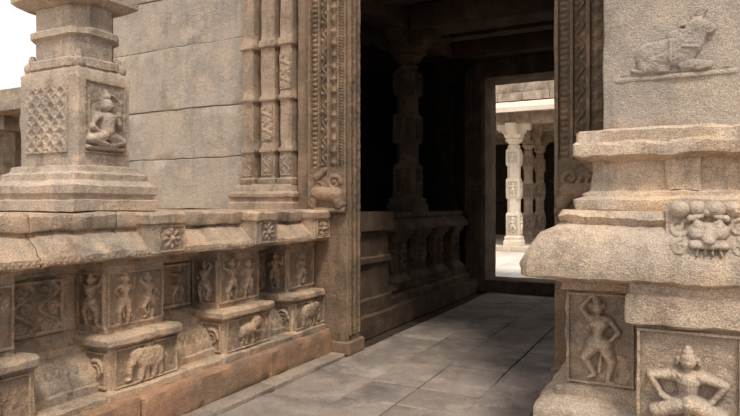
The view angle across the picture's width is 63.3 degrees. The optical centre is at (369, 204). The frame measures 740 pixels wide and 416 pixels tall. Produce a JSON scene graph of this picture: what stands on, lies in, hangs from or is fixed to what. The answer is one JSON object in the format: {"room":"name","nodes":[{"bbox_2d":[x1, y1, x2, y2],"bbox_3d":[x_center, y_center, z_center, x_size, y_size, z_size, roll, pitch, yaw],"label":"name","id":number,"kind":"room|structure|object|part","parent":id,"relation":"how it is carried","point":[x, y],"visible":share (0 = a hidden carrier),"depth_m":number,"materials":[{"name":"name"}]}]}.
{"room":"house of worship","nodes":[
{"label":"house of worship","id":0,"kind":"room"},
{"bbox_2d":[218,292,554,415],"bbox_3d":[2.019,1.556,3.684,7.009,0.129,12.000,0,0,27],"label":"floor","id":1,"kind":"structure","parent":0,"point":[475,359],"depth_m":5.44,"materials":[{"name":"stone"}]},
{"bbox_2d":[0,209,331,415],"bbox_3d":[-3.755,0.774,5.216,5.281,1.472,6.088,0,0,27],"label":"stone plinth","id":2,"kind":"object","parent":1,"relation":"on","point":[162,312],"visible":1,"depth_m":4.09,"materials":[{"name":"stone"}]},
{"bbox_3d":[-2.129,0.625,3.085,0.073,0.360,0.600,0,0,27],"label":"figure panel","id":3,"kind":"part","parent":2,"relation":"part of","materials":[{"name":"stone"}]},
{"bbox_3d":[-2.036,1.055,3.037,0.073,0.250,0.660,0,0,27],"label":"animal panel","id":4,"kind":"part","parent":2,"relation":"part of","materials":[{"name":"stone"}]},
{"bbox_3d":[-2.094,0.645,3.759,0.047,0.340,0.360,0,0,27],"label":"scroll panel","id":5,"kind":"part","parent":2,"relation":"part of","materials":[{"name":"stone"}]},
{"bbox_2d":[0,0,157,212],"bbox_3d":[-2.144,-1.324,4.370,1.529,2.759,0.729,0,0,27],"label":"pillar","id":6,"kind":"structure","parent":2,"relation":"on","point":[75,180],"depth_m":4.16,"materials":[{"name":"stone"}]},
{"bbox_2d":[24,48,125,75],"bbox_3d":[-2.145,-1.001,4.370,0.612,0.140,0.427,0,0,27],"label":"buds","id":7,"kind":"object","parent":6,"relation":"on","point":[78,59],"visible":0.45,"depth_m":4.30,"materials":[{"name":"stone"}]},
{"bbox_2d":[25,78,126,155],"bbox_3d":[-2.089,-0.610,4.197,0.694,0.500,0.307,0,0,-8],"label":"carved relief panel","id":8,"kind":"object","parent":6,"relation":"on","point":[104,111],"depth_m":4.17,"materials":[{"name":"stone"}]},
{"bbox_3d":[-2.243,-0.590,4.179,0.440,0.460,0.050,0,0,27],"label":"lattice panel","id":9,"kind":"part","parent":8,"relation":"part of","materials":[{"name":"stone"}]},
{"bbox_3d":[-1.844,-0.610,4.215,0.116,0.500,0.340,0,0,27],"label":"seated deity panel","id":10,"kind":"part","parent":8,"relation":"part of","materials":[{"name":"stone"}]},
{"bbox_3d":[-1.600,0.625,4.112,0.072,0.360,0.470,0,0,27],"label":"figure panel","id":11,"kind":"part","parent":2,"relation":"part of","materials":[{"name":"stone"}]},
{"bbox_3d":[-1.506,1.055,4.063,0.074,0.250,0.530,0,0,27],"label":"animal panel","id":12,"kind":"part","parent":2,"relation":"part of","materials":[{"name":"stone"}]},
{"bbox_3d":[-3.950,0.805,4.887,5.161,0.912,5.322,0,0,27],"label":"recessed moulding","id":13,"kind":"part","parent":2,"relation":"part of","materials":[{"name":"stone"}]},
{"bbox_3d":[-3.853,0.209,5.073,5.236,0.342,4.901,0,0,27],"label":"overhanging cornice","id":14,"kind":"part","parent":2,"relation":"part of","materials":[{"name":"stone"}]},
{"bbox_3d":[-1.587,0.640,4.713,0.072,0.340,0.460,0,0,27],"label":"recess panel","id":15,"kind":"part","parent":2,"relation":"part of","materials":[{"name":"stone"}]},
{"bbox_2d":[113,0,261,208],"bbox_3d":[-1.970,-1.573,7.412,3.512,3.261,0.557,0,0,27],"label":"wall","id":16,"kind":"structure","parent":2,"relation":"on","point":[181,59],"depth_m":7.24,"materials":[{"name":"beige stone"}]},
{"bbox_3d":[-1.102,0.625,5.076,0.074,0.360,0.500,0,0,27],"label":"figure panel","id":17,"kind":"part","parent":2,"relation":"part of","materials":[{"name":"stone"}]},
{"bbox_3d":[-1.010,1.055,5.028,0.070,0.250,0.560,0,0,27],"label":"animal panel","id":18,"kind":"part","parent":2,"relation":"part of","materials":[{"name":"stone"}]},
{"bbox_3d":[-1.120,0.640,5.620,0.072,0.340,0.380,0,0,27],"label":"recess panel","id":19,"kind":"part","parent":2,"relation":"part of","materials":[{"name":"stone"}]},
{"bbox_2d":[227,0,298,209],"bbox_3d":[-1.141,-1.526,6.553,0.889,3.156,0.252,0,0,27],"label":"pilasters","id":20,"kind":"object","parent":2,"relation":"on","point":[277,20],"visible":0.91,"depth_m":6.51,"materials":[{"name":"stone"}]},
{"bbox_2d":[242,155,252,175],"bbox_3d":[-1.351,-0.435,6.649,0.140,0.230,0.047,0,0,27],"label":"relief panel","id":21,"kind":"object","parent":20,"relation":"attached to","point":[247,160],"visible":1,"depth_m":6.63,"materials":[{"name":"stone"}]},
{"bbox_2d":[261,105,272,140],"bbox_3d":[-1.111,-0.890,6.524,0.140,0.380,0.055,0,0,27],"label":"relief panel","id":22,"kind":"object","parent":20,"relation":"attached to","point":[266,111],"visible":1,"depth_m":6.50,"materials":[{"name":"stone"}]},
{"bbox_2d":[261,154,272,175],"bbox_3d":[-1.110,-0.435,6.527,0.140,0.230,0.049,0,0,27],"label":"relief panel","id":23,"kind":"object","parent":20,"relation":"attached to","point":[267,159],"visible":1,"depth_m":6.51,"materials":[{"name":"stone"}]},
{"bbox_2d":[279,52,290,89],"bbox_3d":[-0.899,-1.430,6.413,0.140,0.380,0.052,0,0,27],"label":"relief panel","id":24,"kind":"object","parent":20,"relation":"attached to","point":[284,58],"visible":1,"depth_m":6.39,"materials":[{"name":"stone"}]},
{"bbox_2d":[280,153,292,174],"bbox_3d":[-0.897,-0.435,6.416,0.140,0.230,0.048,0,0,27],"label":"relief panel","id":25,"kind":"object","parent":20,"relation":"attached to","point":[285,157],"visible":1,"depth_m":6.40,"materials":[{"name":"stone"}]},
{"bbox_3d":[-0.676,0.625,5.903,0.069,0.360,0.440,0,0,27],"label":"figure panel","id":26,"kind":"part","parent":2,"relation":"part of","materials":[{"name":"stone"}]},
{"bbox_2d":[298,0,309,209],"bbox_3d":[-0.647,-1.574,6.366,0.219,3.257,0.130,0,0,27],"label":"strip","id":27,"kind":"object","parent":2,"relation":"on","point":[302,4],"visible":0.49,"depth_m":6.33,"materials":[{"name":"stone"}]},
{"bbox_3d":[-0.582,1.055,5.854,0.073,0.250,0.500,0,0,27],"label":"animal panel","id":28,"kind":"part","parent":2,"relation":"part of","materials":[{"name":"stone"}]},
{"bbox_2d":[308,167,346,212],"bbox_3d":[-0.438,-0.150,6.020,0.420,0.460,0.120,0,0,27],"label":"left makara","id":29,"kind":"object","parent":2,"relation":"on","point":[320,193],"visible":0.98,"depth_m":6.00,"materials":[{"name":"stone"}]},
{"bbox_2d":[181,352,344,415],"bbox_3d":[-1.447,1.499,3.757,0.170,0.078,4.959,0,0,27],"label":"kerb stones","id":30,"kind":"object","parent":1,"relation":"on","point":[218,407],"visible":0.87,"depth_m":4.85},
{"bbox_2d":[360,210,478,339],"bbox_3d":[-0.203,0.791,8.927,2.365,1.430,4.694,0,0,27],"label":"stone plinth","id":31,"kind":"object","parent":1,"relation":"on","point":[412,268],"depth_m":8.03,"materials":[{"name":"stone"}]},
{"bbox_2d":[374,26,441,211],"bbox_3d":[0.556,-1.200,8.884,0.876,2.605,0.878,0,0,-18],"label":"pillar","id":32,"kind":"structure","parent":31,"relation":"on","point":[407,49],"depth_m":8.73,"materials":[{"name":"stone"}]},
{"bbox_2d":[394,72,422,193],"bbox_3d":[0.593,-1.038,8.771,0.464,1.755,0.226,0,0,-18],"label":"carved panel","id":33,"kind":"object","parent":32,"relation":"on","point":[402,126],"depth_m":8.73,"materials":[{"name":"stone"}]},
{"bbox_2d":[312,0,585,380],"bbox_3d":[0.756,-0.875,5.608,2.976,4.763,0.331,0,0,27],"label":"door frame","id":34,"kind":"structure","parent":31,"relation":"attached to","point":[331,255],"depth_m":6.00,"materials":[{"name":"stone"}]},
{"bbox_2d":[308,0,347,204],"bbox_3d":[-0.420,-1.425,6.065,0.440,2.850,0.085,0,0,27],"label":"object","id":35,"kind":"structure","parent":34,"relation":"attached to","point":[327,20],"depth_m":6.04,"materials":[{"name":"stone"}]},
{"bbox_2d":[348,0,360,334],"bbox_3d":[-0.167,-0.750,6.084,0.061,4.100,0.220,0,0,27],"label":"bands","id":36,"kind":"object","parent":34,"relation":"attached to","point":[354,197],"visible":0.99,"depth_m":6.06,"materials":[{"name":"stone"}]},
{"bbox_2d":[554,0,603,204],"bbox_3d":[1.779,-1.425,4.930,0.500,2.850,0.084,0,0,27],"label":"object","id":37,"kind":"structure","parent":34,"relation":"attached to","point":[578,24],"depth_m":4.96,"materials":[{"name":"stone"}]},
{"bbox_2d":[554,159,591,214],"bbox_3d":[1.721,-0.150,4.905,0.420,0.460,0.121,0,0,27],"label":"right makara","id":38,"kind":"object","parent":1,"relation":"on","point":[572,180],"visible":0.61,"depth_m":4.93,"materials":[{"name":"stone"}]},
{"bbox_2d":[520,121,739,415],"bbox_3d":[2.565,0.540,3.357,3.002,1.965,2.096,0,0,27],"label":"stone plinth","id":39,"kind":"object","parent":1,"relation":"on","point":[646,260],"visible":1,"depth_m":3.05,"materials":[{"name":"stone"}]},
{"bbox_3d":[2.547,0.940,3.471,2.807,1.164,1.909,0,0,27],"label":"moulding","id":40,"kind":"part","parent":39,"relation":"part of","materials":[{"name":"stone"}]},
{"bbox_3d":[1.232,0.725,3.225,0.340,0.490,0.115,0,0,27],"label":"dancer panel","id":41,"kind":"part","parent":39,"relation":"part of","materials":[{"name":"stone"}]},
{"bbox_3d":[2.568,0.211,3.363,3.002,0.375,2.082,0,0,27],"label":"overhanging cornice","id":42,"kind":"part","parent":39,"relation":"part of","materials":[{"name":"stone"}]},
{"bbox_3d":[1.493,0.835,2.816,0.440,0.470,0.124,0,0,27],"label":"squatting dwarf panel","id":43,"kind":"part","parent":39,"relation":"part of","materials":[{"name":"stone"}]},
{"bbox_2d":[603,0,739,128],"bbox_3d":[2.923,-0.848,4.049,2.337,4.714,2.048,0,0,27],"label":"wall","id":44,"kind":"structure","parent":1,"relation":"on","point":[715,99],"depth_m":3.52,"materials":[{"name":"beige stone"}]},
{"bbox_2d":[615,7,737,83],"bbox_3d":[1.781,-0.970,3.517,0.640,0.500,0.092,0,0,27],"label":"relief","id":45,"kind":"object","parent":44,"relation":"attached to","point":[680,47],"visible":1,"depth_m":3.48,"materials":[{"name":"stone"}]},
{"bbox_2d":[360,68,464,262],"bbox_3d":[2.594,-0.691,10.477,9.008,4.389,0.612,0,0,27],"label":"wall","id":46,"kind":"structure","parent":0,"point":[378,151],"depth_m":11.30,"materials":[{"name":"stone"}]},
{"bbox_2d":[465,53,553,295],"bbox_3d":[3.072,-0.504,10.203,2.832,4.120,0.761,0,0,27],"label":"door frame","id":47,"kind":"structure","parent":46,"relation":"in","point":[481,80],"depth_m":10.46,"materials":[{"name":"stone"}]},
{"bbox_3d":[1.347,-1.200,10.498,0.825,2.605,0.827,0,0,-18],"label":"shaft","id":48,"kind":"object","parent":46,"relation":"on","visible":0},
{"bbox_2d":[437,93,458,195],"bbox_3d":[1.379,-1.038,10.402,0.414,1.755,0.204,0,0,-18],"label":"carved panel","id":49,"kind":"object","parent":48,"relation":"on","point":[443,100],"depth_m":10.36,"materials":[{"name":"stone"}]},
{"bbox_2d":[360,0,553,73],"bbox_3d":[1.609,-2.975,8.567,9.012,0.964,6.305,0,0,27],"label":"ceiling","id":50,"kind":"structure","parent":0,"point":[478,30],"depth_m":8.56,"materials":[{"name":"stone"}]},
{"label":"outside","id":51,"kind":"structure","parent":0,"visible":0},
{"bbox_2d":[496,251,553,278],"bbox_3d":[3.791,1.529,14.929,17.038,0.070,8.284,0,0,27],"label":"paving","id":52,"kind":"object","parent":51,"point":[507,263],"visible":0.06,"depth_m":14.89,"materials":[{"name":"beige stone"}]},
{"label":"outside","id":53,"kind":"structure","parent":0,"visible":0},
{"bbox_3d":[13.759,1.815,26.659,120.000,0.370,100.000,0,0,27],"label":"ground","id":54,"kind":"structure","parent":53,"visible":0},
{"bbox_2d":[0,87,20,179],"bbox_3d":[-10.728,-0.626,17.916,9.111,4.465,4.617,0,0,27],"label":"pavilion","id":55,"kind":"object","parent":54,"relation":"on","point":[10,99],"visible":0.12,"depth_m":15.23,"materials":[{"name":"stone"}]},
{"bbox_2d":[495,80,553,251],"bbox_3d":[6.525,-1.605,22.628,19.249,6.421,8.816,0,0,27],"label":"building","id":56,"kind":"structure","parent":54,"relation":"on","point":[532,103],"depth_m":19.81,"materials":[{"name":"stone"}]},
{"bbox_2d":[497,122,531,245],"bbox_3d":[4.748,-0.655,19.774,1.004,3.997,0.998,0,0,-18],"label":"pillar","id":57,"kind":"structure","parent":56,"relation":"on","point":[513,132],"depth_m":19.58,"materials":[{"name":"stone"}]},
{"bbox_2d":[507,151,522,233],"bbox_3d":[4.795,-0.406,19.627,0.593,2.693,0.283,0,0,-18],"label":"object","id":58,"kind":"structure","parent":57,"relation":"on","point":[512,156],"depth_m":19.58,"materials":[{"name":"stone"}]},
{"bbox_2d":[521,130,542,242],"bbox_3d":[5.713,-0.655,21.642,0.876,3.998,0.877,0,0,-18],"label":"pillar","id":59,"kind":"structure","parent":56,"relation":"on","point":[529,140],"depth_m":21.48,"materials":[{"name":"stone"}]},
{"bbox_2d":[523,156,534,230],"bbox_3d":[5.749,-0.406,21.527,0.467,2.693,0.227,0,0,-18],"label":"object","id":60,"kind":"structure","parent":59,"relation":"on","point":[526,159],"depth_m":21.47,"materials":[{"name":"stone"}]},
{"bbox_2d":[534,136,552,238],"bbox_3d":[6.628,-0.655,23.418,0.878,3.996,0.879,0,0,-18],"label":"pillar","id":61,"kind":"structure","parent":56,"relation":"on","point":[541,143],"depth_m":23.26,"materials":[{"name":"stone"}]},
{"bbox_2d":[535,160,545,228],"bbox_3d":[6.668,-0.406,23.304,0.469,2.693,0.228,0,0,-18],"label":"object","id":62,"kind":"structure","parent":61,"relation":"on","point":[538,163],"depth_m":23.25,"materials":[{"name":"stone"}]}
]}

